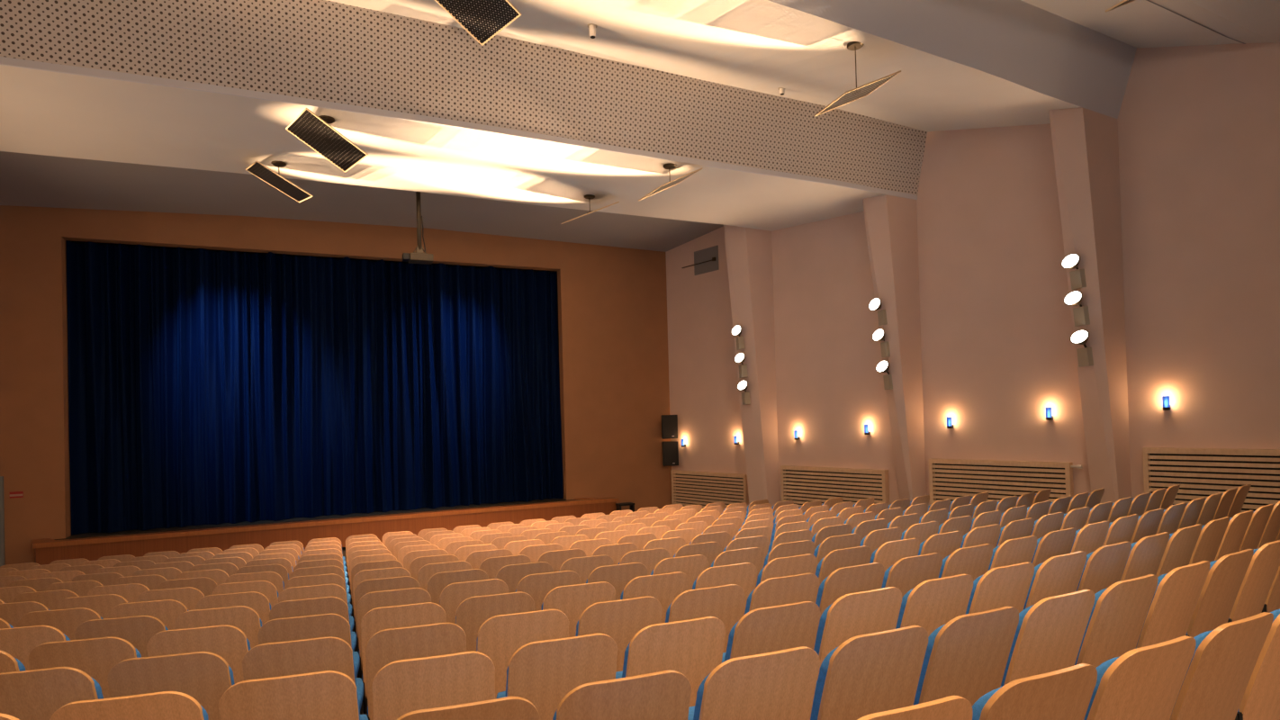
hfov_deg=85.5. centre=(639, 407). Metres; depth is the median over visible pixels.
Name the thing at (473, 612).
seat
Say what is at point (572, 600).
seat
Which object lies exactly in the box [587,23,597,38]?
light
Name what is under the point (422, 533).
seat
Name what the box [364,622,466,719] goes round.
seat
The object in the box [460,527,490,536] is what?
seat
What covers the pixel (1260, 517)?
seat
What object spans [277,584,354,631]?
seat
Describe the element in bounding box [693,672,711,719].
cushion
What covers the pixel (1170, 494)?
seat
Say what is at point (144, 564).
seat
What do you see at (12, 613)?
seat
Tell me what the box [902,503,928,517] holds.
seat
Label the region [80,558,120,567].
seat
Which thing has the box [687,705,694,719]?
seat cushion
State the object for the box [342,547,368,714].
floor
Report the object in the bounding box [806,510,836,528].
seat
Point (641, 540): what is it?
seat
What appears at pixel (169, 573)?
seat
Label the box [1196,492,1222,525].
seat
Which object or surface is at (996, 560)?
cushion
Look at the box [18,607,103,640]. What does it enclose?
seat
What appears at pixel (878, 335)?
lamp
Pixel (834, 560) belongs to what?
seat
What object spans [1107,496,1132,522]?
seat
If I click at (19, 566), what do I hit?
seat
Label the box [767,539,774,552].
cushion
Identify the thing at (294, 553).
seat
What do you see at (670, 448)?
loudspeaker
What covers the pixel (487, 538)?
seat
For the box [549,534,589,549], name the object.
seat
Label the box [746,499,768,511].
seat
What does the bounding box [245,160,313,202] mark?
panel
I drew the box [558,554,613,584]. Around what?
seat
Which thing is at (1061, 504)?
seat
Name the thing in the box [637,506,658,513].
seat
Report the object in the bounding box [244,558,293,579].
seat
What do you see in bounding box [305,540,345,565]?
seat
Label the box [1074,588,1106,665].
cushion
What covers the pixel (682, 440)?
wall sconce
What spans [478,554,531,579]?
seat
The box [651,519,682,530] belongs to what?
seat
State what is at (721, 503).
seat
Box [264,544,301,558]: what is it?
seat
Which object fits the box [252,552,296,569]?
seat
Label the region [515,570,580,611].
seat
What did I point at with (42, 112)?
ceiling
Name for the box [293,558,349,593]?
seat
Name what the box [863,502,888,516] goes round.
seat
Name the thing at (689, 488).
radiator cover
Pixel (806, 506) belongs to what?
seat
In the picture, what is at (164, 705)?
seat
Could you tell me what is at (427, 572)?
seat
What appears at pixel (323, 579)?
seat
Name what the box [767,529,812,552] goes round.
seat
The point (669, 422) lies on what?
loudspeaker
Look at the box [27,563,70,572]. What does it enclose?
seat
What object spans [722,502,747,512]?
seat
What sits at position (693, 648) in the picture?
seat
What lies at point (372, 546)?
seat
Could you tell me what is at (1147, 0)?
trim
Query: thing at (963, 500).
seat
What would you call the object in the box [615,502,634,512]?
bench
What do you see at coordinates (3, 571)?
seat
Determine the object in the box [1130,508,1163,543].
seat
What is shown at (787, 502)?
seat
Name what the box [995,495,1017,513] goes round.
seat
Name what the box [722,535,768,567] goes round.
seat
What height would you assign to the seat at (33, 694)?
0.900 m
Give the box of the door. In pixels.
[0,476,5,567]
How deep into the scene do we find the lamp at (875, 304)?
13.34 m
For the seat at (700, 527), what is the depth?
8.93 m
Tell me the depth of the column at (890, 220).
13.33 m
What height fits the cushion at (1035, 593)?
0.472 m
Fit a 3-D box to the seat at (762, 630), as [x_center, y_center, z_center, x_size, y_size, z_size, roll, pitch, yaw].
[0.609,1.431,3.661,0.536,0.900,0.604,-1,-1,-22]
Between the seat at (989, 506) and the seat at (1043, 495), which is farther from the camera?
the seat at (1043, 495)
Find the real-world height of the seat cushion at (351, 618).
0.111 m
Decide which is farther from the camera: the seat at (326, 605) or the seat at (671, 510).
the seat at (671, 510)
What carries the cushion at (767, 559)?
on the seat at (806, 546)
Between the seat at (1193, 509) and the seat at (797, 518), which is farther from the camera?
the seat at (797, 518)
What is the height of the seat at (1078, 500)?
0.900 m
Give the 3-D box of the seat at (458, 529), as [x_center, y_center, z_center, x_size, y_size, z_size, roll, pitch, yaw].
[-2.946,2.430,11.784,0.536,0.900,0.604,-1,-1,-19]
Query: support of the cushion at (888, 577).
on the seat at (906, 573)
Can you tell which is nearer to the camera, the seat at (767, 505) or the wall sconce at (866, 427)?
the seat at (767, 505)
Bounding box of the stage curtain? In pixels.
[65,240,563,535]
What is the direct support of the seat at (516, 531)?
on the floor at (343, 548)
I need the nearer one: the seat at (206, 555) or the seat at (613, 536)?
the seat at (613, 536)
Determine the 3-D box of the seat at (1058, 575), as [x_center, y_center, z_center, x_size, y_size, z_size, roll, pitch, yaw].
[2.568,1.379,4.590,0.536,0.900,0.604,-1,-1,-28]
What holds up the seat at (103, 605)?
on the floor
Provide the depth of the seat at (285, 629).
4.00 m
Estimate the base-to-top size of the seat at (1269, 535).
0.900 m
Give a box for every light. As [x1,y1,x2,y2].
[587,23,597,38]
[778,87,785,95]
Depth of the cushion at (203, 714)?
2.67 m
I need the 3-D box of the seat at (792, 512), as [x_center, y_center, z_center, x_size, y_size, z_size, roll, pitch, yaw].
[1.990,1.899,9.938,0.536,0.900,0.604,-1,-1,-32]
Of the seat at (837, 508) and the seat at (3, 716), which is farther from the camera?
the seat at (837, 508)
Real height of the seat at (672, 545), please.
0.900 m
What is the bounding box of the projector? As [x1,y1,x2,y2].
[402,191,433,264]
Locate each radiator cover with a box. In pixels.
[670,469,749,508]
[780,465,889,508]
[928,458,1082,504]
[1142,447,1279,513]
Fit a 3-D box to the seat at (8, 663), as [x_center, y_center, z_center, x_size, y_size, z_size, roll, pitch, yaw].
[-3.590,1.721,3.840,0.536,0.900,0.604,-1,-1,-13]
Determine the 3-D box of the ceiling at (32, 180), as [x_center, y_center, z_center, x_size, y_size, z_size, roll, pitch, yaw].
[-4.785,-4.327,14.652,15.657,0.607,3.496,-1,-1,-24]
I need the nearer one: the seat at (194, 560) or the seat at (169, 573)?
the seat at (169, 573)
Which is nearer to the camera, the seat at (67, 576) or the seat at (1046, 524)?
the seat at (1046, 524)
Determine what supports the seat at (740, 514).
on the floor at (343, 548)
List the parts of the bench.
leg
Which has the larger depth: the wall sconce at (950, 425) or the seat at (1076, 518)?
the wall sconce at (950, 425)
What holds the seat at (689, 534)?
on the floor
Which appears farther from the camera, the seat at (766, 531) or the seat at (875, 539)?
the seat at (766, 531)
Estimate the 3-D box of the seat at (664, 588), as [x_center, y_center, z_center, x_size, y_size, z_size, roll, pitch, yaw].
[0.039,1.594,4.963,0.536,0.900,0.604,-1,-1,-22]
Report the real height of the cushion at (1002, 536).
0.472 m
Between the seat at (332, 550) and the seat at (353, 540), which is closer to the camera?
the seat at (332, 550)
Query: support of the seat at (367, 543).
on the floor at (343, 548)
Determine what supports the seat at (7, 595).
on the floor
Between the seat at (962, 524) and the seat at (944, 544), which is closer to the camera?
the seat at (944, 544)
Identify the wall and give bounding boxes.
[0,205,671,565]
[67,240,560,514]
[665,42,1279,506]
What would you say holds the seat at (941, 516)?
on the floor
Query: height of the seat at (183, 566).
0.900 m
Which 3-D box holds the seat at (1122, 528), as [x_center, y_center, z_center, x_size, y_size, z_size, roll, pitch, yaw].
[4.163,1.416,6.327,0.536,0.900,0.604,-1,-1,-33]
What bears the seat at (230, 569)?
on the floor
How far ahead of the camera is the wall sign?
13.22 m
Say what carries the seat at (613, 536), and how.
on the floor
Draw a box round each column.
[723,225,779,507]
[862,194,926,501]
[1048,107,1131,504]
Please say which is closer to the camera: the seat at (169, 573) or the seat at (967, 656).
the seat at (967, 656)
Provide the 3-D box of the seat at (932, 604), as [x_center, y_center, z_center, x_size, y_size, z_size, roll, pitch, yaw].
[1.599,1.403,4.100,0.536,0.900,0.604,-1,-1,-25]
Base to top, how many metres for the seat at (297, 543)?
0.900 m
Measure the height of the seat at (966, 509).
0.900 m
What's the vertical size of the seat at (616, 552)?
0.900 m
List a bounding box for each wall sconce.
[681,439,685,447]
[733,435,739,444]
[793,430,800,440]
[864,424,870,434]
[946,416,953,428]
[1045,406,1053,420]
[1162,396,1170,410]
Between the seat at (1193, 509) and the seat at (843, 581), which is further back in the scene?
the seat at (1193, 509)
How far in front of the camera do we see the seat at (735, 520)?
9.17 m
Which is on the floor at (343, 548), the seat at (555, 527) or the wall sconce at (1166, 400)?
the seat at (555, 527)
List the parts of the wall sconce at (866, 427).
lamp shade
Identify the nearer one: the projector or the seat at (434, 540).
the seat at (434, 540)
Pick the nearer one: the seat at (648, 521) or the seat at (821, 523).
the seat at (821, 523)
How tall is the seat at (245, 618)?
0.900 m
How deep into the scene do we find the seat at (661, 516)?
11.20 m
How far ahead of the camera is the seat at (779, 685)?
2.58 m
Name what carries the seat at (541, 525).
on the floor at (343, 548)
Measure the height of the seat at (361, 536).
0.900 m
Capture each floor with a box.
[65,497,566,538]
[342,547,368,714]
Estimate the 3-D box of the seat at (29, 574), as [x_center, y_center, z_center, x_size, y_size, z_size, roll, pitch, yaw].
[-7.570,2.444,8.687,0.536,0.900,0.604,-1,-1,-21]
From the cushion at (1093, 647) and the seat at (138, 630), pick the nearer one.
the cushion at (1093, 647)
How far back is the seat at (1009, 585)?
4.09 m
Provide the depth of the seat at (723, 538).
7.35 m
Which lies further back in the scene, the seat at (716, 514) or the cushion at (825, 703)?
the seat at (716, 514)
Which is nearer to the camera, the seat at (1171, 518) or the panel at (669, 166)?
the seat at (1171, 518)
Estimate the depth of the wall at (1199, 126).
11.94 m
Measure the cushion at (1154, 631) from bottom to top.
0.472 m
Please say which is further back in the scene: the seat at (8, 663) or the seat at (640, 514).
the seat at (640, 514)
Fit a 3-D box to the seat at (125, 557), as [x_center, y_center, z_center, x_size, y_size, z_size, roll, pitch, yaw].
[-7.664,2.602,10.249,0.536,0.900,0.604,-1,-1,-22]
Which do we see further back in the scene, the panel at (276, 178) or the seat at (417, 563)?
the panel at (276, 178)
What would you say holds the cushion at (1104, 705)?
on the seat at (1142, 683)
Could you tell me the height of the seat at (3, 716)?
0.900 m
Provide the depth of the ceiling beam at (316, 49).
9.77 m
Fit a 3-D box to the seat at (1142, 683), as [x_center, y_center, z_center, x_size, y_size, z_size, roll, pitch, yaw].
[1.665,1.256,2.597,0.536,0.900,0.604,-1,-1,-25]
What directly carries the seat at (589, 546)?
on the floor
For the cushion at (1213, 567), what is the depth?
3.90 m
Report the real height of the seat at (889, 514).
0.900 m
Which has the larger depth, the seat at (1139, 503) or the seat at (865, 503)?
the seat at (865, 503)
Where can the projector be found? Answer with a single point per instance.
(419, 256)
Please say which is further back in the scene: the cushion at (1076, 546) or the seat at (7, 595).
the seat at (7, 595)
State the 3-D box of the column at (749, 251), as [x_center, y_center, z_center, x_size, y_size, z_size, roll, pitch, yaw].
[2.608,-0.941,16.139,1.116,7.800,0.450,-1,-1,-24]
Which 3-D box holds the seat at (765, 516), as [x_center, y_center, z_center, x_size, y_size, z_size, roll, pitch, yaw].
[1.525,1.911,9.664,0.536,0.900,0.604,-1,-1,-30]
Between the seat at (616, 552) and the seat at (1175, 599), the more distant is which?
the seat at (616, 552)
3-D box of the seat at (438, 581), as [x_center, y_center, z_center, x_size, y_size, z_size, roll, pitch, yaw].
[-1.561,1.793,5.917,0.536,0.900,0.604,-1,-1,-19]
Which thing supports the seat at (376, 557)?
on the floor
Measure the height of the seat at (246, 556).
0.900 m
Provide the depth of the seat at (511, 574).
5.83 m
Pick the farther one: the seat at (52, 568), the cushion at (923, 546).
the seat at (52, 568)
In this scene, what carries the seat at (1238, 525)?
on the floor
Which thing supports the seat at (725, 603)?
on the floor
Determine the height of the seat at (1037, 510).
0.900 m
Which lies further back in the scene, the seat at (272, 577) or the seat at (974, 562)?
the seat at (272, 577)
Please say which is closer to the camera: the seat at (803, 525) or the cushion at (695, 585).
the cushion at (695, 585)
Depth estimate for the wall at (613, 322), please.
15.78 m
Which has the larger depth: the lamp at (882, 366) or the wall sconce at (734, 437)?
the wall sconce at (734, 437)
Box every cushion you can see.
[13,657,25,671]
[90,676,103,699]
[134,647,141,658]
[200,705,208,719]
[228,666,234,685]
[246,638,250,650]
[346,593,351,603]
[348,603,351,616]
[349,615,354,631]
[351,631,356,651]
[352,651,360,677]
[352,654,356,685]
[355,677,363,711]
[356,690,360,719]
[360,714,368,719]
[496,690,505,698]
[505,666,508,696]
[575,621,578,636]
[615,670,622,678]
[621,642,630,677]
[665,603,671,622]
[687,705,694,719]
[692,577,697,589]
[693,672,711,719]
[721,652,725,662]
[724,621,738,661]
[744,589,754,614]
[756,567,764,586]
[763,550,770,567]
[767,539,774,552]
[770,522,776,540]
[770,529,776,542]
[810,646,838,719]
[813,543,820,557]
[813,603,832,654]
[815,557,824,577]
[815,576,828,606]
[869,548,878,563]
[881,564,893,588]
[895,587,914,629]
[913,623,946,704]
[918,540,926,555]
[937,554,950,578]
[960,532,968,548]
[965,574,983,614]
[972,687,1000,719]
[987,544,1000,571]
[996,525,1005,546]
[1000,604,1033,686]
[1023,562,1043,609]
[1031,536,1043,563]
[1069,529,1080,553]
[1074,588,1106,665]
[1076,551,1093,591]
[1083,657,1118,719]
[1119,541,1136,581]
[1135,573,1167,647]
[1171,630,1213,714]
[1208,559,1217,571]
[1270,609,1279,621]
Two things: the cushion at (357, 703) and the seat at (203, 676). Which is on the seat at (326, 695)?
the cushion at (357, 703)
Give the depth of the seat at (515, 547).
8.04 m
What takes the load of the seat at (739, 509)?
on the floor at (343, 548)
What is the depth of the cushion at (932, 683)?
2.97 m
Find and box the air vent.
[681,244,718,275]
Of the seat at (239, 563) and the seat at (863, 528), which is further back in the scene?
the seat at (239, 563)
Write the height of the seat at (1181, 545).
0.900 m
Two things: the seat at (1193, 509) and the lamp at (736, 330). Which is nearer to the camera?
the seat at (1193, 509)
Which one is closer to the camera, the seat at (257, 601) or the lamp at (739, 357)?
the seat at (257, 601)
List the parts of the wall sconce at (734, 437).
lamp shade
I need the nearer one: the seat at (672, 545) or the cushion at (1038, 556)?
the cushion at (1038, 556)
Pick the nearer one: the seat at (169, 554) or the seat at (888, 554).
the seat at (888, 554)
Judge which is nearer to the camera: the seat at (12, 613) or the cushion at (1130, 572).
the cushion at (1130, 572)
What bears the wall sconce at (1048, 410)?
attached to the wall at (1199, 126)
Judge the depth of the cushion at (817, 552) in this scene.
6.23 m
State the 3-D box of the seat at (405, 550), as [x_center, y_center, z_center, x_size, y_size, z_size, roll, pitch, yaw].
[-2.754,2.131,8.642,0.536,0.900,0.604,-1,-1,-18]
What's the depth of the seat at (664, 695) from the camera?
2.38 m
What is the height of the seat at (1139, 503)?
0.900 m
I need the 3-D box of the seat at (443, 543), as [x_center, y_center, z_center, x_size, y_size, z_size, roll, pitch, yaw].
[-2.540,2.196,9.506,0.536,0.900,0.604,-1,-1,-19]
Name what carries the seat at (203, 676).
on the floor
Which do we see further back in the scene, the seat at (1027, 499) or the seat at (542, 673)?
the seat at (1027, 499)
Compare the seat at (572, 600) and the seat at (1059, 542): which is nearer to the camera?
the seat at (572, 600)
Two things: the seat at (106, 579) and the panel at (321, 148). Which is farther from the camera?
the panel at (321, 148)
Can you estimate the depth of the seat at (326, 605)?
4.66 m
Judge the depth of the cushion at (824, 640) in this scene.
3.61 m
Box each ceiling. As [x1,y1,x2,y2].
[0,64,884,231]
[0,151,723,252]
[325,0,1081,131]
[1020,0,1279,47]
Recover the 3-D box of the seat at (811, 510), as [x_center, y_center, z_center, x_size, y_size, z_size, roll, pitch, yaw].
[2.445,1.887,10.228,0.536,0.900,0.604,-1,-1,-33]
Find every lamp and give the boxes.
[731,324,744,350]
[734,352,748,378]
[737,379,750,405]
[868,297,887,325]
[872,328,890,357]
[875,360,892,389]
[1061,253,1086,289]
[1063,290,1090,326]
[1070,329,1093,367]
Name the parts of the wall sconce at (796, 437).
lamp shade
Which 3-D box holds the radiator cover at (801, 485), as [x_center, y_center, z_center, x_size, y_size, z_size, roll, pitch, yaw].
[4.143,1.989,14.928,0.148,1.355,2.610,-1,-1,-41]
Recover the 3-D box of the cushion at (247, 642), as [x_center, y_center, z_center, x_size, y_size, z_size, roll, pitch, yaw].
[-2.498,1.512,3.957,0.490,0.472,0.210,-1,-1,-15]
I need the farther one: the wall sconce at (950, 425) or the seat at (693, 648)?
the wall sconce at (950, 425)
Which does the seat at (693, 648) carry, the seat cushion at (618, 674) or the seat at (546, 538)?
the seat cushion at (618, 674)
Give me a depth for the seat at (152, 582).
6.92 m
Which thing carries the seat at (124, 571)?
on the floor
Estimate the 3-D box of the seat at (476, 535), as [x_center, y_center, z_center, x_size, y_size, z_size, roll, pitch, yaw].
[-2.330,2.260,10.379,0.536,0.900,0.604,-1,-1,-19]
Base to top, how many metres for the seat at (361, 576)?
0.900 m
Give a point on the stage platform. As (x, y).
(47, 551)
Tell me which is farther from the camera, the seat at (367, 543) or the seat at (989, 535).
the seat at (367, 543)
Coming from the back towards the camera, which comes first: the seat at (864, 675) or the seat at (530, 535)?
the seat at (530, 535)
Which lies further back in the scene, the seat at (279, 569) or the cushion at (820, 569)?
the seat at (279, 569)
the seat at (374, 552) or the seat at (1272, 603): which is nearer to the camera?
the seat at (1272, 603)
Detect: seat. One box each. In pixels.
[0,562,39,570]
[0,567,18,576]
[0,575,27,587]
[0,585,36,603]
[0,601,49,627]
[0,618,13,629]
[0,625,70,670]
[0,650,25,673]
[0,667,103,719]
[0,712,19,719]
[3,568,50,579]
[8,577,63,591]
[13,589,79,610]
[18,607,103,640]
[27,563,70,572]
[28,636,141,698]
[36,570,84,582]
[45,580,103,596]
[49,558,88,566]
[49,691,208,719]
[56,594,128,619]
[59,564,104,574]
[72,572,123,585]
[75,615,168,658]
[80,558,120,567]
[87,583,149,603]
[93,566,140,576]
[97,554,135,561]
[107,651,234,719]
[109,599,188,630]
[111,574,167,590]
[112,559,154,569]
[128,555,168,563]
[132,567,181,580]
[136,586,204,611]
[143,550,180,558]
[146,624,250,684]
[149,561,194,572]
[157,576,217,596]
[163,556,205,566]
[174,569,229,585]
[174,605,261,649]
[176,551,214,559]
[187,547,222,555]
[189,562,238,576]
[195,591,270,625]
[201,557,246,568]
[211,551,252,562]
[212,580,278,608]
[218,670,368,719]
[221,548,259,558]
[225,571,284,595]
[229,543,263,553]
[235,564,288,585]
[242,636,363,711]
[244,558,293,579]
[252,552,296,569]
[257,613,360,677]
[259,548,298,564]
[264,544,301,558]
[269,540,304,554]
[269,596,356,651]
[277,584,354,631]
[283,573,351,616]
[288,565,351,603]
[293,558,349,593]
[297,553,348,585]
[300,548,347,577]
[303,544,346,571]
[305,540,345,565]
[307,537,345,560]
[345,534,377,567]
[345,537,380,572]
[346,540,383,578]
[347,544,387,586]
[348,549,391,595]
[349,553,396,604]
[351,559,403,617]
[352,567,410,634]
[354,576,419,677]
[357,587,431,714]
[360,602,445,714]
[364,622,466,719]
[371,651,495,719]
[382,531,412,546]
[385,533,417,549]
[388,536,423,555]
[393,540,431,560]
[396,696,540,719]
[397,544,439,566]
[403,549,448,572]
[409,554,459,580]
[417,528,447,538]
[417,560,472,591]
[423,530,455,541]
[427,568,488,605]
[429,532,463,545]
[436,536,473,549]
[439,578,508,623]
[444,540,484,555]
[452,524,481,533]
[454,543,497,561]
[455,591,534,651]
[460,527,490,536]
[465,549,513,568]
[469,529,501,540]
[476,609,568,698]
[478,532,513,544]
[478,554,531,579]
[486,522,513,530]
[490,535,528,549]
[495,561,553,593]
[496,523,525,532]
[496,633,617,719]
[504,539,544,555]
[507,525,538,536]
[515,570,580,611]
[519,518,545,526]
[519,543,563,562]
[520,528,552,540]
[531,520,558,529]
[533,531,569,544]
[537,549,586,572]
[541,581,615,637]
[544,522,573,531]
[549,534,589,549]
[550,515,576,522]
[552,670,691,719]
[558,524,590,535]
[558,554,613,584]
[564,517,591,525]
[569,538,612,556]
[575,527,609,540]
[575,595,662,672]
[578,519,607,528]
[581,513,604,520]
[585,562,647,600]
[591,542,638,565]
[594,530,630,544]
[595,513,621,522]
[595,521,625,531]
[609,509,632,516]
[612,515,639,524]
[613,522,647,534]
[615,616,725,706]
[616,532,656,550]
[618,548,669,575]
[620,571,689,623]
[625,511,649,518]
[630,517,658,527]
[635,525,670,539]
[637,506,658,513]
[642,537,685,558]
[643,512,668,521]
[650,554,708,590]
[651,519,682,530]
[654,507,676,514]
[660,528,698,544]
[662,504,683,510]
[663,513,690,522]
[665,584,745,652]
[673,508,697,517]
[673,541,721,567]
[675,521,707,534]
[680,504,702,512]
[685,514,714,527]
[687,646,820,719]
[689,531,730,552]
[692,562,757,616]
[694,510,720,521]
[700,505,722,516]
[702,523,737,541]
[704,501,725,511]
[710,547,764,588]
[711,516,741,532]
[717,511,745,524]
[721,506,747,516]
[721,601,820,662]
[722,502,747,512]
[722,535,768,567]
[731,526,772,554]
[738,519,773,531]
[741,513,774,526]
[744,507,773,520]
[744,573,819,614]
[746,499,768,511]
[746,503,771,515]
[756,553,817,586]
[763,540,815,567]
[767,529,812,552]
[770,514,806,540]
[770,521,809,542]
[771,500,793,512]
[773,504,798,517]
[773,508,802,525]
[799,500,821,513]
[802,504,829,519]
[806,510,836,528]
[809,516,844,536]
[810,625,928,719]
[811,523,851,549]
[813,533,860,567]
[813,586,902,678]
[815,545,871,588]
[815,562,884,629]
[821,497,842,509]
[829,501,853,514]
[836,505,864,521]
[843,512,874,531]
[851,518,887,540]
[853,497,874,509]
[856,695,973,719]
[859,527,901,554]
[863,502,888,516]
[869,538,919,571]
[874,507,902,523]
[881,552,942,597]
[886,513,919,532]
[887,498,910,511]
[895,574,973,637]
[901,521,938,544]
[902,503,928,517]
[909,495,929,506]
[913,606,1018,706]
[918,531,963,559]
[919,508,948,525]
[927,499,950,512]
[937,515,972,535]
[937,543,992,581]
[946,504,973,520]
[948,495,970,512]
[960,523,1000,549]
[965,561,1034,614]
[969,492,988,506]
[969,510,1001,531]
[972,499,997,519]
[972,663,1097,719]
[987,535,1036,571]
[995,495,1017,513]
[996,517,1034,546]
[999,504,1027,528]
[1000,589,1095,687]
[1015,492,1035,507]
[1023,550,1086,609]
[1024,500,1050,521]
[1030,512,1063,540]
[1031,527,1075,567]
[1032,488,1051,504]
[1046,495,1071,514]
[1059,506,1090,531]
[1065,492,1088,513]
[1069,521,1109,554]
[1074,574,1158,667]
[1076,540,1131,594]
[1083,635,1196,719]
[1084,488,1104,508]
[1084,501,1112,525]
[1102,513,1138,546]
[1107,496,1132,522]
[1119,531,1169,581]
[1126,492,1150,515]
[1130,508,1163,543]
[1135,560,1210,649]
[1143,488,1165,513]
[1155,502,1186,534]
[1156,523,1201,576]
[1159,484,1180,509]
[1169,612,1273,719]
[1176,497,1205,531]
[1185,549,1253,637]
[1188,516,1229,565]
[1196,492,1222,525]
[1212,487,1237,520]
[1214,510,1253,560]
[1226,484,1251,517]
[1228,540,1279,622]
[1236,609,1279,719]
[1238,504,1274,551]
[1256,501,1279,549]
[1263,565,1279,612]
[1275,529,1279,540]
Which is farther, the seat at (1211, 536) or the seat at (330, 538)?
the seat at (330, 538)
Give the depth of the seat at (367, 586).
5.49 m
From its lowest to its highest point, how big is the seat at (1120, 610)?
0.900 m
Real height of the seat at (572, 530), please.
0.900 m
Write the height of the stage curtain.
5.885 m
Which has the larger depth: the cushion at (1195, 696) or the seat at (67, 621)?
the seat at (67, 621)
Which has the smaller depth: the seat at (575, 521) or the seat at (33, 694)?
the seat at (33, 694)
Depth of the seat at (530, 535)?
9.60 m
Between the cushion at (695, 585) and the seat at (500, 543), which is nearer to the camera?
the cushion at (695, 585)
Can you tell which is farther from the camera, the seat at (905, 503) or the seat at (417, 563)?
the seat at (905, 503)
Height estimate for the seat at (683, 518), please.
0.900 m
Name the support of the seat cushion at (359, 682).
on the seat at (279, 659)
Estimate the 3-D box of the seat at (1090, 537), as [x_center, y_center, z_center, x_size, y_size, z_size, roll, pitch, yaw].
[3.703,1.425,6.037,0.536,0.900,0.604,-1,-1,-32]
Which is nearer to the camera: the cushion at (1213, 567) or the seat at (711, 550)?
the cushion at (1213, 567)
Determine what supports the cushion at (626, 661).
on the seat at (693, 648)
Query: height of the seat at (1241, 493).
0.900 m
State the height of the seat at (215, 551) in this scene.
0.900 m
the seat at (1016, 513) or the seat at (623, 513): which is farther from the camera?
the seat at (623, 513)
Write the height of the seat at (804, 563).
0.900 m
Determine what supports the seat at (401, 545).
on the floor
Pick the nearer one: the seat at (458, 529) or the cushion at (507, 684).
the cushion at (507, 684)
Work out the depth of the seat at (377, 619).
4.16 m
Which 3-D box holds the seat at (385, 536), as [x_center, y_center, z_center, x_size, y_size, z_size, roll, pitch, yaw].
[-3.984,2.474,11.449,0.536,0.900,0.604,-1,-1,-17]
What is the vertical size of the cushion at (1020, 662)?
0.472 m
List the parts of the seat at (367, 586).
leg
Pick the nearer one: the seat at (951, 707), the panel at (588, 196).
the seat at (951, 707)
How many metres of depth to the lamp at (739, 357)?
16.00 m
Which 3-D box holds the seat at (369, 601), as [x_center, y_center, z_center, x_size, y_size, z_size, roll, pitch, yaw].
[-1.784,1.728,5.078,0.536,0.900,0.604,-1,-1,-18]
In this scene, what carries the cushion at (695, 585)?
on the seat at (743, 575)
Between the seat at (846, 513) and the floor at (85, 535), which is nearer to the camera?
the seat at (846, 513)
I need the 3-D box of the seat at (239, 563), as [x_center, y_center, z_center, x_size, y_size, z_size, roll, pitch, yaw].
[-5.157,2.296,8.700,0.536,0.900,0.604,-1,-1,-17]
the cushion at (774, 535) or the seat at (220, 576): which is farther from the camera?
the cushion at (774, 535)
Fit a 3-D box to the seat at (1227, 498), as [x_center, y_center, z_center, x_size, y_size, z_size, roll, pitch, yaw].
[6.404,1.368,7.887,0.536,0.900,0.604,-1,-1,-36]
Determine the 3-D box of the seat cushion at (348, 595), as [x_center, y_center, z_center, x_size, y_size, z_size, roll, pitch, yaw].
[-3.220,1.991,7.032,0.504,0.111,0.420,-1,-1,-17]
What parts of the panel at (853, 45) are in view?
rod, edge frame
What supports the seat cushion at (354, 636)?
on the seat at (326, 605)
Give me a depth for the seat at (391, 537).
10.45 m
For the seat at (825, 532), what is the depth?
7.15 m
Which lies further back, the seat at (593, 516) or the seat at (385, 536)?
the seat at (593, 516)
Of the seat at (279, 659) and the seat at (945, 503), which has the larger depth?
the seat at (945, 503)
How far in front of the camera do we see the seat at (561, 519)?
12.09 m
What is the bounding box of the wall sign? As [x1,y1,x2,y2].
[9,491,23,498]
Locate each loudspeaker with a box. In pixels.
[661,414,677,439]
[661,441,678,466]
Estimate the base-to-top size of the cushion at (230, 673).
0.472 m
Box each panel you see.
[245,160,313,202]
[285,107,368,172]
[434,0,522,45]
[560,194,619,224]
[638,162,702,200]
[814,41,901,116]
[1105,0,1135,12]
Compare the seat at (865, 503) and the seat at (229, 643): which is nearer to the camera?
the seat at (229, 643)
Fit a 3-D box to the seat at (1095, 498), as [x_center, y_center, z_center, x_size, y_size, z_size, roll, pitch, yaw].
[5.799,1.528,9.205,0.536,0.900,0.604,-1,-1,-39]
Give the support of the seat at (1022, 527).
on the floor
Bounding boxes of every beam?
[0,0,927,195]
[767,0,1136,118]
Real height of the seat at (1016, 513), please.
0.900 m
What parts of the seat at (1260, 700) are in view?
leg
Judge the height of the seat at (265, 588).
0.900 m
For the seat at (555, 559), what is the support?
on the floor
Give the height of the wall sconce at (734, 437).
0.215 m
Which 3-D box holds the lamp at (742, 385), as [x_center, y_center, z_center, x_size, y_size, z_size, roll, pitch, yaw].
[2.420,-0.338,16.044,0.262,0.561,0.408,-2,-1,29]
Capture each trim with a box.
[0,56,917,199]
[1146,0,1246,44]
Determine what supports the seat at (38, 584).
on the floor
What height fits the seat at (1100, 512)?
0.900 m
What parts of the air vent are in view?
frame, plate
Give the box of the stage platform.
[32,497,618,565]
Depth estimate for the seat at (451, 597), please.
4.99 m
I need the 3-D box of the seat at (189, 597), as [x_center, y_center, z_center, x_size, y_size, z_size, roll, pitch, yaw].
[-3.946,1.954,5.965,0.536,0.900,0.604,-1,-1,-15]
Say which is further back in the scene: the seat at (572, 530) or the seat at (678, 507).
the seat at (678, 507)
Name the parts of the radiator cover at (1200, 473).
frame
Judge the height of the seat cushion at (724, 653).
0.111 m
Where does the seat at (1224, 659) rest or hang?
on the floor

